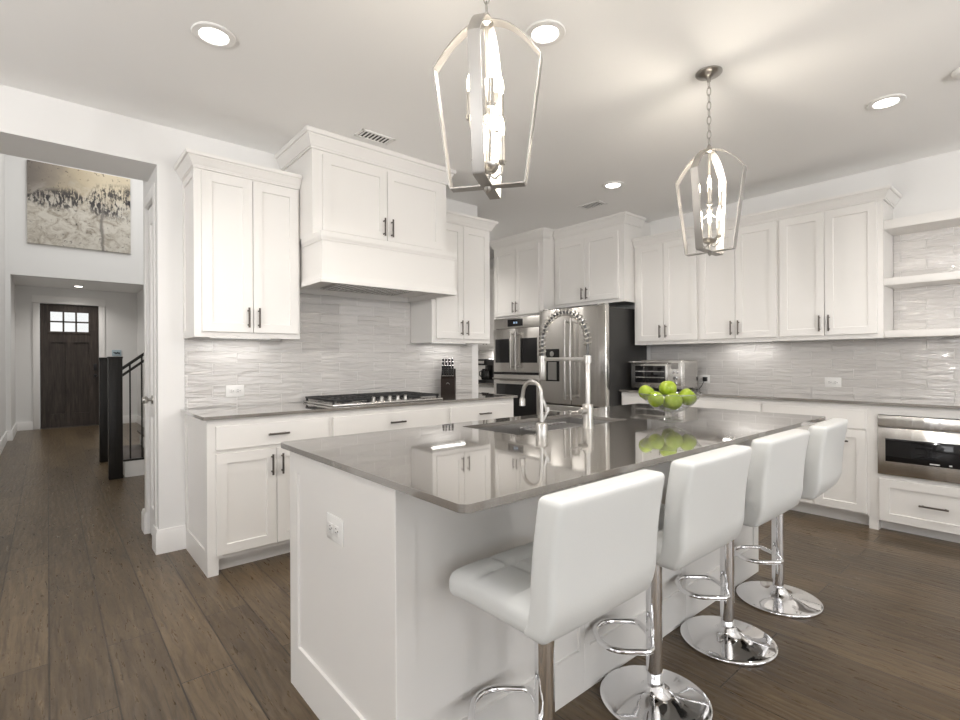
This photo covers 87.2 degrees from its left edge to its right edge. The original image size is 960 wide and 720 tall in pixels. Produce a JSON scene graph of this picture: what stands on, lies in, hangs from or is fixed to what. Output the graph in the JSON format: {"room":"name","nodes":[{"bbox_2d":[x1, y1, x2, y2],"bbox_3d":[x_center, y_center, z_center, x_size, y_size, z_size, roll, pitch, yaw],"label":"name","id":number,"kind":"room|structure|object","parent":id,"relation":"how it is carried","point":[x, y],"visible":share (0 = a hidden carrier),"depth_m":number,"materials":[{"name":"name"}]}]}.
{"room":"kitchen","nodes":[
{"label":"kitchen","id":0,"kind":"room"},
{"bbox_2d":[0,154,5,439],"bbox_3d":[-5.780,-1.495,5.875,0.120,5.500,8.065,0,0,-41],"label":"wall","id":1,"kind":"structure","parent":0,"point":[2,156],"depth_m":7.43,"materials":[{"name":"white paint"}]},
{"bbox_2d":[0,421,32,454],"bbox_3d":[-5.735,1.179,5.983,0.241,0.152,7.955,0,0,-39],"label":"baseboard","id":2,"kind":"structure","parent":1,"relation":"attached to","point":[19,426],"depth_m":8.31,"materials":[{"name":"white paint"}]},
{"bbox_2d":[5,154,143,430],"bbox_3d":[-6.569,-1.491,9.654,3.840,5.500,1.600,0,0,-41],"label":"wall","id":3,"kind":"structure","parent":0,"point":[124,312],"depth_m":8.94,"materials":[{"name":"white paint"}]},
{"bbox_2d":[32,295,105,429],"bbox_3d":[-7.717,0.040,9.500,1.075,2.450,0.030,0,0,-41],"label":"trim","id":4,"kind":"structure","parent":3,"relation":"attached to","point":[36,299],"depth_m":9.21,"materials":[{"name":"white paint"}]},
{"bbox_2d":[40,303,98,427],"bbox_3d":[-7.741,0.106,9.528,0.861,2.297,0.105,0,0,-41],"label":"door","id":5,"kind":"structure","parent":3,"relation":"in","point":[69,361],"depth_m":9.52,"materials":[{"name":"brown wood"}]},
{"bbox_2d":[40,424,98,428],"bbox_3d":[-7.757,1.259,9.554,0.865,0.012,0.108,0,0,-41],"label":"trim","id":6,"kind":"structure","parent":3,"relation":"attached to","point":[96,424],"depth_m":9.50,"materials":[{"name":"wood"}]},
{"bbox_2d":[27,160,130,253],"bbox_3d":[-6.695,-2.531,8.471,1.358,1.318,0.038,0,0,-41],"label":"canvas painting","id":7,"kind":"object","parent":3,"relation":"attached to","point":[67,207],"visible":1,"depth_m":8.42},
{"bbox_2d":[112,350,120,355],"bbox_3d":[-7.178,-0.138,9.965,0.150,0.120,0.025,0,0,-41],"label":"wall plaque","id":8,"kind":"object","parent":3,"relation":"attached to","point":[114,352],"visible":1,"depth_m":9.96,"materials":[{"name":"blue"}]},
{"bbox_2d":[123,415,143,426],"bbox_3d":[-5.988,1.180,9.635,2.655,0.152,1.134,0,0,0],"label":"baseboard","id":9,"kind":"structure","parent":3,"relation":"attached to","point":[134,418],"depth_m":10.07,"materials":[{"name":"white paint"}]},
{"bbox_2d":[11,275,143,292],"bbox_3d":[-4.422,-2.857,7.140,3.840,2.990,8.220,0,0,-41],"label":"ceiling","id":10,"kind":"structure","parent":0,"point":[18,280],"depth_m":9.02,"materials":[{"name":"white paint"}]},
{"bbox_2d":[143,171,153,533],"bbox_3d":[-1.330,-1.517,4.336,2.565,5.500,0.495,0,0,-41],"label":"wall","id":11,"kind":"structure","parent":0,"point":[146,185],"depth_m":3.59,"materials":[{"name":"white paint"}]},
{"bbox_2d":[141,508,146,533],"bbox_3d":[-2.399,1.162,3.664,0.084,0.152,0.144,0,0,-41],"label":"baseboard","id":12,"kind":"structure","parent":11,"relation":"attached to","point":[143,513],"depth_m":3.61,"materials":[{"name":"white paint"}]},
{"bbox_2d":[142,206,153,534],"bbox_3d":[-2.263,0.080,3.460,0.097,2.290,0.332,0,0,-41],"label":"door","id":13,"kind":"structure","parent":11,"relation":"in","point":[145,399],"depth_m":3.53,"materials":[{"name":"white paint"}]},
{"bbox_2d":[143,183,156,525],"bbox_3d":[-2.268,-0.035,3.462,0.008,2.235,0.480,0,0,-41],"label":"trim","id":14,"kind":"structure","parent":11,"relation":"attached to","point":[150,195],"depth_m":3.32,"materials":[{"name":"white paint"}]},
{"bbox_2d":[0,84,477,529],"bbox_3d":[-3.277,-1.508,2.447,8.220,5.500,0.400,0,0,-41],"label":"wall","id":15,"kind":"structure","parent":0,"point":[34,126],"depth_m":3.24,"materials":[{"name":"white paint"}]},
{"bbox_2d":[152,525,185,554],"bbox_3d":[-2.041,1.160,3.310,0.168,0.152,0.159,0,0,-41],"label":"baseboard","id":16,"kind":"object","parent":15,"relation":"attached to","point":[166,540],"visible":0.97,"depth_m":3.25,"materials":[{"name":"white paint"}]},
{"bbox_2d":[174,148,301,340],"bbox_3d":[-1.600,-0.700,3.361,0.698,1.116,0.387,0,0,-41],"label":"upper cabinet","id":17,"kind":"object","parent":15,"relation":"attached to","point":[241,244],"visible":1,"depth_m":3.23,"materials":[{"name":"white paint"}]},
{"bbox_2d":[208,337,264,338],"bbox_3d":[-1.623,-0.153,3.430,0.400,0.013,0.040,0,0,-41],"label":"light","id":18,"kind":"object","parent":17,"relation":"attached to","point":[208,337],"visible":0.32,"depth_m":3.44,"materials":[{"name":"white plastic"}]},
{"bbox_2d":[185,294,471,408],"bbox_3d":[-1.012,-0.099,4.112,2.448,0.830,0.010,0,0,-41],"label":"tile backsplash","id":19,"kind":"structure","parent":15,"relation":"attached to","point":[345,345],"depth_m":3.96,"materials":[{"name":"white tile"}]},
{"bbox_2d":[226,385,243,396],"bbox_3d":[-1.702,0.215,3.506,0.120,0.084,0.009,0,0,-41],"label":"power outlet","id":20,"kind":"object","parent":19,"relation":"attached to","point":[231,390],"visible":1,"depth_m":3.50,"materials":[{"name":"white plastic"}]},
{"bbox_2d":[275,125,455,250],"bbox_3d":[-0.847,-1.172,3.864,1.215,0.677,0.607,0,0,-41],"label":"upper cabinet","id":21,"kind":"object","parent":15,"relation":"attached to","point":[349,186],"visible":0.89,"depth_m":3.57,"materials":[{"name":"white paint"}]},
{"bbox_2d":[299,230,456,301],"bbox_3d":[-0.815,-0.668,3.832,1.104,0.330,0.672,0,0,-41],"label":"range hood","id":22,"kind":"object","parent":15,"relation":"attached to","point":[336,264],"visible":0.98,"depth_m":3.56,"materials":[{"name":"white paint"}]},
{"bbox_2d":[410,210,497,344],"bbox_3d":[-0.224,-0.707,4.540,0.707,1.116,0.387,0,0,-41],"label":"upper cabinet","id":23,"kind":"object","parent":15,"relation":"attached to","point":[464,317],"visible":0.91,"depth_m":4.41,"materials":[{"name":"white paint"}]},
{"bbox_2d":[0,0,959,258],"bbox_3d":[-0.675,-1.564,1.009,10.300,0.100,10.400,0,0,-41],"label":"ceiling","id":24,"kind":"structure","parent":0,"point":[621,98],"depth_m":2.73,"materials":[{"name":"white paint"}]},
{"bbox_2d":[191,22,235,47],"bbox_3d":[-1.236,-1.506,2.343,0.188,0.010,0.188,0,0,-41],"label":"recessed light","id":25,"kind":"object","parent":24,"relation":"in","point":[208,33],"visible":1,"depth_m":2.33,"materials":[{"name":"white plastic"}]},
{"bbox_2d":[354,128,395,145],"bbox_3d":[-0.713,-1.509,3.419,0.250,0.008,0.125,0,0,-41],"label":"ceiling vent","id":26,"kind":"object","parent":24,"relation":"in","point":[363,133],"visible":1,"depth_m":3.41,"materials":[{"name":"white plastic"}]},
{"bbox_2d":[433,0,542,199],"bbox_3d":[0.022,-1.030,1.650,0.282,0.972,0.282,0,0,-32],"label":"pendant lantern","id":27,"kind":"object","parent":24,"relation":"hanging from","point":[487,173],"visible":1,"depth_m":1.63,"materials":[{"name":"silver metal"}]},
{"bbox_2d":[525,19,565,45],"bbox_3d":[0.302,-1.513,2.340,0.188,0.010,0.188,0,0,-41],"label":"recessed light","id":28,"kind":"object","parent":24,"relation":"in","point":[547,32],"visible":0.92,"depth_m":2.33,"materials":[{"name":"white plastic"}]},
{"bbox_2d":[577,200,606,209],"bbox_3d":[1.100,-1.518,4.947,0.150,0.008,0.250,0,0,-41],"label":"ceiling vent","id":29,"kind":"object","parent":24,"relation":"in","point":[597,203],"visible":1,"depth_m":4.94,"materials":[{"name":"white plastic"}]},
{"bbox_2d":[602,181,623,188],"bbox_3d":[1.156,-1.518,4.382,0.188,0.010,0.188,0,0,-41],"label":"recessed light","id":30,"kind":"object","parent":24,"relation":"in","point":[613,184],"visible":1,"depth_m":4.37,"materials":[{"name":"white plastic"}]},
{"bbox_2d":[675,65,746,255],"bbox_3d":[1.215,-1.036,2.672,0.282,0.972,0.282,0,0,2],"label":"pendant lantern","id":31,"kind":"object","parent":24,"relation":"hanging from","point":[708,73],"visible":1,"depth_m":2.65,"materials":[{"name":"silver metal"}]},
{"bbox_2d":[866,94,906,110],"bbox_3d":[2.404,-1.524,2.986,0.188,0.010,0.188,0,0,-41],"label":"recessed light","id":32,"kind":"object","parent":24,"relation":"in","point":[888,101],"visible":1,"depth_m":2.98,"materials":[{"name":"white plastic"}]},
{"bbox_2d":[951,67,959,79],"bbox_3d":[2.572,-1.515,2.652,0.136,0.030,0.136,0,0,-41],"label":"smoke detector","id":33,"kind":"object","parent":24,"relation":"attached to","point":[955,74],"visible":1,"depth_m":2.67,"materials":[{"name":"white plastic"}]},
{"bbox_2d":[0,423,959,719],"bbox_3d":[-2.640,1.269,3.395,10.400,0.060,16.600,0,0,-41],"label":"floor","id":34,"kind":"structure","parent":0,"point":[96,624],"depth_m":2.35,"materials":[{"name":"brown wood"}]},
{"bbox_2d":[98,357,107,461],"bbox_3d":[-4.625,0.609,6.227,0.128,1.280,0.128,0,0,-41],"label":"newel post","id":35,"kind":"object","parent":34,"relation":"on","point":[103,377],"visible":0.56,"depth_m":6.17,"materials":[{"name":"brown wood"}]},
{"bbox_2d":[123,430,143,476],"bbox_3d":[-3.253,0.317,6.548,2.350,1.850,1.150,0,0,-41],"label":"staircase","id":36,"kind":"structure","parent":34,"relation":"on","point":[136,467],"depth_m":5.45,"materials":[{"name":"white paint"}]},
{"bbox_2d":[107,352,143,479],"bbox_3d":[-3.015,-0.224,6.030,2.324,2.931,0.128,0,0,-41],"label":"stair railing","id":37,"kind":"object","parent":36,"relation":"attached to","point":[115,367],"visible":0.61,"depth_m":5.28,"materials":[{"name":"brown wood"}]},
{"bbox_2d":[185,412,328,577],"bbox_3d":[-1.449,0.786,3.302,0.728,0.894,0.662,0,0,-41],"label":"base cabinet","id":38,"kind":"object","parent":34,"relation":"on","point":[237,470],"visible":0.89,"depth_m":3.01,"materials":[{"name":"white paint"}]},
{"bbox_2d":[329,403,447,436],"bbox_3d":[-0.803,0.783,3.856,0.972,0.894,0.662,0,0,-41],"label":"base cabinet","id":39,"kind":"object","parent":34,"relation":"on","point":[344,422],"visible":0.27,"depth_m":3.58,"materials":[{"name":"white paint"}]},
{"bbox_2d":[180,392,517,420],"bbox_3d":[-0.816,0.326,3.862,2.474,0.020,0.640,0,0,-41],"label":"countertop","id":40,"kind":"structure","parent":39,"relation":"on","point":[228,412],"depth_m":3.37,"materials":[{"name":"grey stone"}]},
{"bbox_2d":[303,391,442,406],"bbox_3d":[-0.811,0.290,3.887,0.915,0.051,0.530,0,0,-41],"label":"gas cooktop","id":41,"kind":"object","parent":40,"relation":"in","point":[341,400],"visible":1,"depth_m":3.74,"materials":[{"name":"grey metal"}]},
{"bbox_2d":[441,369,455,394],"bbox_3d":[-0.286,0.196,4.565,0.124,0.235,0.150,0,0,1],"label":"knife block","id":42,"kind":"object","parent":40,"relation":"on","point":[448,383],"visible":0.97,"depth_m":4.50,"materials":[{"name":"black wood"}]},
{"bbox_2d":[447,398,512,423],"bbox_3d":[-0.159,0.780,4.408,0.722,0.894,0.662,0,0,-41],"label":"base cabinet","id":43,"kind":"object","parent":34,"relation":"on","point":[467,411],"visible":0.19,"depth_m":4.15,"materials":[{"name":"white paint"}]},
{"bbox_2d":[478,384,493,393],"bbox_3d":[0.126,0.778,7.156,0.623,0.894,1.092,0,0,-41],"label":"base cabinet","id":44,"kind":"object","parent":34,"relation":"on","point":[481,388],"visible":0.12,"depth_m":6.79,"materials":[{"name":"white paint"}]},
{"bbox_2d":[478,382,493,384],"bbox_3d":[0.129,0.321,7.161,0.610,0.020,1.096,0,0,-41],"label":"countertop","id":45,"kind":"structure","parent":44,"relation":"on","point":[481,383],"depth_m":6.80,"materials":[{"name":"grey stone"}]},
{"bbox_2d":[478,359,493,381],"bbox_3d":[0.093,0.149,7.112,0.282,0.325,0.190,0,0,-41],"label":"coffee maker","id":46,"kind":"object","parent":45,"relation":"on","point":[487,374],"visible":0.77,"depth_m":7.05,"materials":[{"name":"black plastic"}]},
{"bbox_2d":[489,227,554,329],"bbox_3d":[0.706,-0.148,6.369,0.759,2.741,0.964,0,0,-41],"label":"tall cabinet","id":47,"kind":"object","parent":34,"relation":"on","point":[524,272],"visible":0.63,"depth_m":6.04,"materials":[{"name":"white paint"}]},
{"bbox_2d":[492,315,539,416],"bbox_3d":[0.632,0.170,6.304,0.652,1.381,0.788,0,0,-41],"label":"double wall oven","id":48,"kind":"object","parent":47,"relation":"in","point":[516,340],"visible":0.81,"depth_m":6.09,"materials":[{"name":"silver metal"}]},
{"bbox_2d":[290,438,758,719],"bbox_3d":[0.429,0.777,2.428,2.407,0.894,0.804,0,0,-41],"label":"kitchen island","id":49,"kind":"object","parent":34,"relation":"on","point":[379,631],"visible":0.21,"depth_m":1.56,"materials":[{"name":"white paint"}]},
{"bbox_2d":[327,512,343,546],"bbox_3d":[-0.471,0.547,1.633,0.009,0.084,0.120,0,0,-41],"label":"power outlet","id":50,"kind":"object","parent":49,"relation":"attached to","point":[335,525],"visible":1,"depth_m":1.62,"materials":[{"name":"white plastic"}]},
{"bbox_2d":[328,522,332,532],"bbox_3d":[-0.487,0.547,1.648,0.003,0.030,0.034,0,0,-41],"label":"receptacle","id":51,"kind":"object","parent":50,"relation":"attached to","point":[330,524],"depth_m":1.65,"materials":[{"name":"white plastic"}]},
{"bbox_2d":[334,525,338,536],"bbox_3d":[-0.459,0.547,1.614,0.003,0.030,0.034,0,0,-41],"label":"receptacle","id":52,"kind":"object","parent":50,"relation":"attached to","point":[336,527],"depth_m":1.61,"materials":[{"name":"white plastic"}]},
{"bbox_2d":[281,403,825,512],"bbox_3d":[0.543,0.319,2.324,2.499,0.020,1.136,0,0,-41],"label":"island countertop","id":53,"kind":"structure","parent":49,"relation":"on","point":[462,467],"depth_m":1.76,"materials":[{"name":"grey stone"}]},
{"bbox_2d":[519,380,549,435],"bbox_3d":[0.229,0.197,2.137,0.066,0.227,0.151,0,0,-41],"label":"tap","id":54,"kind":"object","parent":53,"relation":"on","point":[541,428],"visible":1,"depth_m":2.09,"materials":[{"name":"silver metal"}]},
{"bbox_2d":[478,417,609,434],"bbox_3d":[0.339,0.432,2.488,0.820,0.204,0.404,0,0,-41],"label":"sink","id":55,"kind":"object","parent":53,"relation":"in","point":[513,429],"visible":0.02,"depth_m":2.65,"materials":[{"name":"silver metal"}]},
{"bbox_2d":[519,421,581,434],"bbox_3d":[0.464,0.437,2.596,0.366,0.182,0.376,0,0,-41],"label":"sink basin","id":56,"kind":"object","parent":55,"relation":"in","point":[557,425],"visible":0.22,"depth_m":2.67,"materials":[{"name":"silver metal"}]},
{"bbox_2d":[539,308,593,428],"bbox_3d":[0.365,0.033,2.367,0.153,0.555,0.322,0,0,-41],"label":"spring faucet","id":57,"kind":"object","parent":53,"relation":"on","point":[586,411],"visible":1,"depth_m":2.31,"materials":[{"name":"silver metal"}]},
{"bbox_2d":[639,392,701,418],"bbox_3d":[0.979,0.238,2.596,0.303,0.137,0.303,0,0,-41],"label":"fruit bowl","id":58,"kind":"object","parent":53,"relation":"on","point":[694,392],"visible":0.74,"depth_m":2.58,"materials":[{"name":"clear glass"}]},
{"bbox_2d":[638,385,653,399],"bbox_3d":[0.872,0.169,2.642,0.080,0.080,0.080,0,0,-22],"label":"apple","id":59,"kind":"object","parent":58,"relation":"in","point":[646,390],"visible":0.75,"depth_m":2.61,"materials":[{"name":"green food"}]},
{"bbox_2d":[648,391,663,406],"bbox_3d":[0.896,0.200,2.567,0.079,0.080,0.081,0,0,-20],"label":"apple","id":60,"kind":"object","parent":58,"relation":"in","point":[657,400],"visible":1,"depth_m":2.54,"materials":[{"name":"green food"}]},
{"bbox_2d":[659,379,676,395],"bbox_3d":[0.979,0.146,2.627,0.089,0.090,0.089,0,0,-12],"label":"apple","id":61,"kind":"object","parent":58,"relation":"in","point":[666,387],"visible":0.84,"depth_m":2.60,"materials":[{"name":"green food"}]},
{"bbox_2d":[664,393,682,409],"bbox_3d":[0.979,0.208,2.552,0.087,0.085,0.087,0,0,-14],"label":"apple","id":62,"kind":"object","parent":58,"relation":"in","point":[673,401],"visible":1,"depth_m":2.52,"materials":[{"name":"green food"}]},
{"bbox_2d":[679,388,696,404],"bbox_3d":[1.066,0.190,2.590,0.089,0.088,0.088,0,0,-10],"label":"apple","id":63,"kind":"object","parent":58,"relation":"in","point":[689,397],"visible":0.76,"depth_m":2.56,"materials":[{"name":"green food"}]},
{"bbox_2d":[449,469,664,719],"bbox_3d":[0.192,0.762,1.379,0.434,0.925,0.457,0,0,-41],"label":"bar stool","id":64,"kind":"object","parent":34,"relation":"on","point":[592,551],"visible":1,"depth_m":1.21,"materials":[{"name":"white leather"}]},
{"bbox_2d":[540,303,646,412],"bbox_3d":[1.239,0.320,5.651,0.836,1.800,0.901,0,0,-41],"label":"refrigerator","id":65,"kind":"object","parent":34,"relation":"on","point":[612,347],"visible":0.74,"depth_m":5.33,"materials":[{"name":"grey metal"}]},
{"bbox_2d":[622,392,684,406],"bbox_3d":[1.878,0.770,5.112,0.623,0.894,0.676,0,0,-41],"label":"base cabinet","id":66,"kind":"object","parent":34,"relation":"on","point":[627,397],"visible":0.06,"depth_m":5.09,"materials":[{"name":"white paint"}]},
{"bbox_2d":[619,388,959,408],"bbox_3d":[2.566,0.309,4.317,0.610,0.020,2.788,0,0,-41],"label":"countertop","id":67,"kind":"structure","parent":66,"relation":"on","point":[911,402],"depth_m":3.92,"materials":[{"name":"grey stone"}]},
{"bbox_2d":[629,360,697,390],"bbox_3d":[1.856,0.152,5.120,0.389,0.300,0.549,0,0,-41],"label":"toaster oven","id":68,"kind":"object","parent":67,"relation":"on","point":[684,373],"visible":0.79,"depth_m":4.98,"materials":[{"name":"silver metal"}]},
{"bbox_2d":[592,445,751,719],"bbox_3d":[0.634,0.760,1.769,0.434,0.925,0.457,0,0,-41],"label":"bar stool","id":69,"kind":"object","parent":34,"relation":"on","point":[702,512],"visible":0.76,"depth_m":1.69,"materials":[{"name":"white leather"}]},
{"bbox_2d":[685,396,762,437],"bbox_3d":[2.318,0.767,4.598,0.623,0.894,0.676,0,0,-41],"label":"base cabinet","id":70,"kind":"object","parent":34,"relation":"on","point":[730,403],"visible":0.07,"depth_m":4.37,"materials":[{"name":"white paint"}]},
{"bbox_2d":[674,429,809,666],"bbox_3d":[1.085,0.758,2.154,0.434,0.925,0.457,0,0,-41],"label":"bar stool","id":71,"kind":"object","parent":34,"relation":"on","point":[774,486],"visible":0.75,"depth_m":2.07,"materials":[{"name":"white leather"}]},
{"bbox_2d":[734,418,847,618],"bbox_3d":[1.525,0.756,2.522,0.434,0.925,0.457,0,0,-44],"label":"bar stool","id":72,"kind":"object","parent":34,"relation":"on","point":[825,447],"visible":0.63,"depth_m":2.45,"materials":[{"name":"white leather"}]},
{"bbox_2d":[763,399,868,524],"bbox_3d":[2.768,0.765,4.072,0.623,0.894,0.706,0,0,-41],"label":"base cabinet","id":73,"kind":"object","parent":34,"relation":"on","point":[848,499],"visible":0.26,"depth_m":3.73,"materials":[{"name":"white paint"}]},
{"bbox_2d":[869,404,959,542],"bbox_3d":[3.233,0.763,3.530,0.623,0.894,0.720,0,0,-41],"label":"base cabinet","id":74,"kind":"object","parent":34,"relation":"on","point":[928,508],"visible":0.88,"depth_m":3.46,"materials":[{"name":"white paint"}]},
{"bbox_2d":[878,414,959,483],"bbox_3d":[3.215,0.595,3.515,0.530,0.414,0.608,0,0,-41],"label":"drawer microwave","id":75,"kind":"object","parent":74,"relation":"in","point":[926,448],"visible":0.99,"depth_m":3.40,"materials":[{"name":"silver metal"}]},
{"bbox_2d":[485,150,959,399],"bbox_3d":[3.107,-0.161,4.244,0.120,2.743,10.400,0,0,-41],"label":"wall","id":76,"kind":"structure","parent":0,"point":[931,184],"depth_m":3.98,"materials":[{"name":"white paint"}]},
{"bbox_2d":[478,268,493,349],"bbox_3d":[0.207,-0.709,7.232,0.389,1.116,1.092,0,0,-41],"label":"upper cabinet","id":77,"kind":"object","parent":76,"relation":"attached to","point":[491,345],"visible":0.1,"depth_m":7.06,"materials":[{"name":"white paint"}]},
{"bbox_2d":[478,350,493,379],"bbox_3d":[0.241,0.080,7.490,0.010,0.458,1.440,0,0,-41],"label":"tile backsplash","id":78,"kind":"structure","parent":76,"relation":"attached to","point":[482,354],"depth_m":7.70,"materials":[{"name":"white tile"}]},
{"bbox_2d":[553,211,650,308],"bbox_3d":[1.379,-1.066,5.724,0.569,0.911,1.006,0,0,-41],"label":"upper cabinet","id":79,"kind":"object","parent":76,"relation":"attached to","point":[594,260],"visible":0.97,"depth_m":5.49,"materials":[{"name":"white paint"}]},
{"bbox_2d":[631,226,706,345],"bbox_3d":[1.970,-0.718,5.176,0.389,1.116,0.692,0,0,-41],"label":"upper cabinet","id":80,"kind":"object","parent":76,"relation":"attached to","point":[666,279],"visible":0.91,"depth_m":5.05,"materials":[{"name":"white paint"}]},
{"bbox_2d":[699,209,789,343],"bbox_3d":[2.421,-0.720,4.650,0.389,1.116,0.692,0,0,-41],"label":"upper cabinet","id":81,"kind":"object","parent":76,"relation":"attached to","point":[739,297],"visible":0.88,"depth_m":4.50,"materials":[{"name":"white paint"}]},
{"bbox_2d":[651,337,959,399],"bbox_3d":[2.831,0.066,4.468,0.010,0.460,2.900,0,0,-41],"label":"tile backsplash","id":82,"kind":"structure","parent":76,"relation":"attached to","point":[922,368],"depth_m":4.26,"materials":[{"name":"white tile"}]},
{"bbox_2d":[698,375,709,382],"bbox_3d":[2.268,0.193,5.111,0.009,0.084,0.120,0,0,-41],"label":"power outlet","id":83,"kind":"object","parent":82,"relation":"attached to","point":[700,377],"visible":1,"depth_m":5.12,"materials":[{"name":"white plastic"}]},
{"bbox_2d":[696,377,707,389],"bbox_3d":[2.224,0.234,5.055,0.137,0.126,0.043,0,0,-30],"label":"plug","id":84,"kind":"object","parent":83,"relation":"attached to","point":[704,378],"visible":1,"depth_m":5.07,"materials":[{"name":"black plastic"}]},
{"bbox_2d":[825,377,840,387],"bbox_3d":[2.988,0.189,4.271,0.009,0.084,0.120,0,0,-41],"label":"power outlet","id":85,"kind":"object","parent":82,"relation":"attached to","point":[829,381],"visible":1,"depth_m":4.27,"materials":[{"name":"white plastic"}]},
{"bbox_2d":[776,184,901,341],"bbox_3d":[2.896,-0.723,4.095,0.389,1.116,0.768,0,0,-41],"label":"upper cabinet","id":86,"kind":"object","parent":76,"relation":"attached to","point":[835,253],"visible":0.98,"depth_m":3.97,"materials":[{"name":"white paint"}]},
{"bbox_2d":[884,208,959,235],"bbox_3d":[3.390,-1.009,3.565,0.306,0.068,0.794,0,0,-41],"label":"floating shelf","id":87,"kind":"object","parent":76,"relation":"attached to","point":[946,218],"visible":1,"depth_m":3.65,"materials":[{"name":"white paint"}]},
{"bbox_2d":[884,271,959,288],"bbox_3d":[3.392,-0.584,3.565,0.306,0.054,0.794,0,0,-41],"label":"floating shelf","id":88,"kind":"object","parent":76,"relation":"attached to","point":[945,278],"visible":1,"depth_m":3.63,"materials":[{"name":"white paint"}]},
{"bbox_2d":[884,328,959,338],"bbox_3d":[3.394,-0.195,3.565,0.306,0.052,0.794,0,0,-41],"label":"floating shelf","id":89,"kind":"object","parent":76,"relation":"attached to","point":[944,332],"visible":1,"depth_m":3.62,"materials":[{"name":"white paint"}]},
{"bbox_2d":[893,226,959,338],"bbox_3d":[3.513,-0.606,3.668,0.010,0.875,0.793,0,0,-41],"label":"tile backsplash","id":90,"kind":"structure","parent":76,"relation":"attached to","point":[932,251],"depth_m":3.81,"materials":[{"name":"white tile"}]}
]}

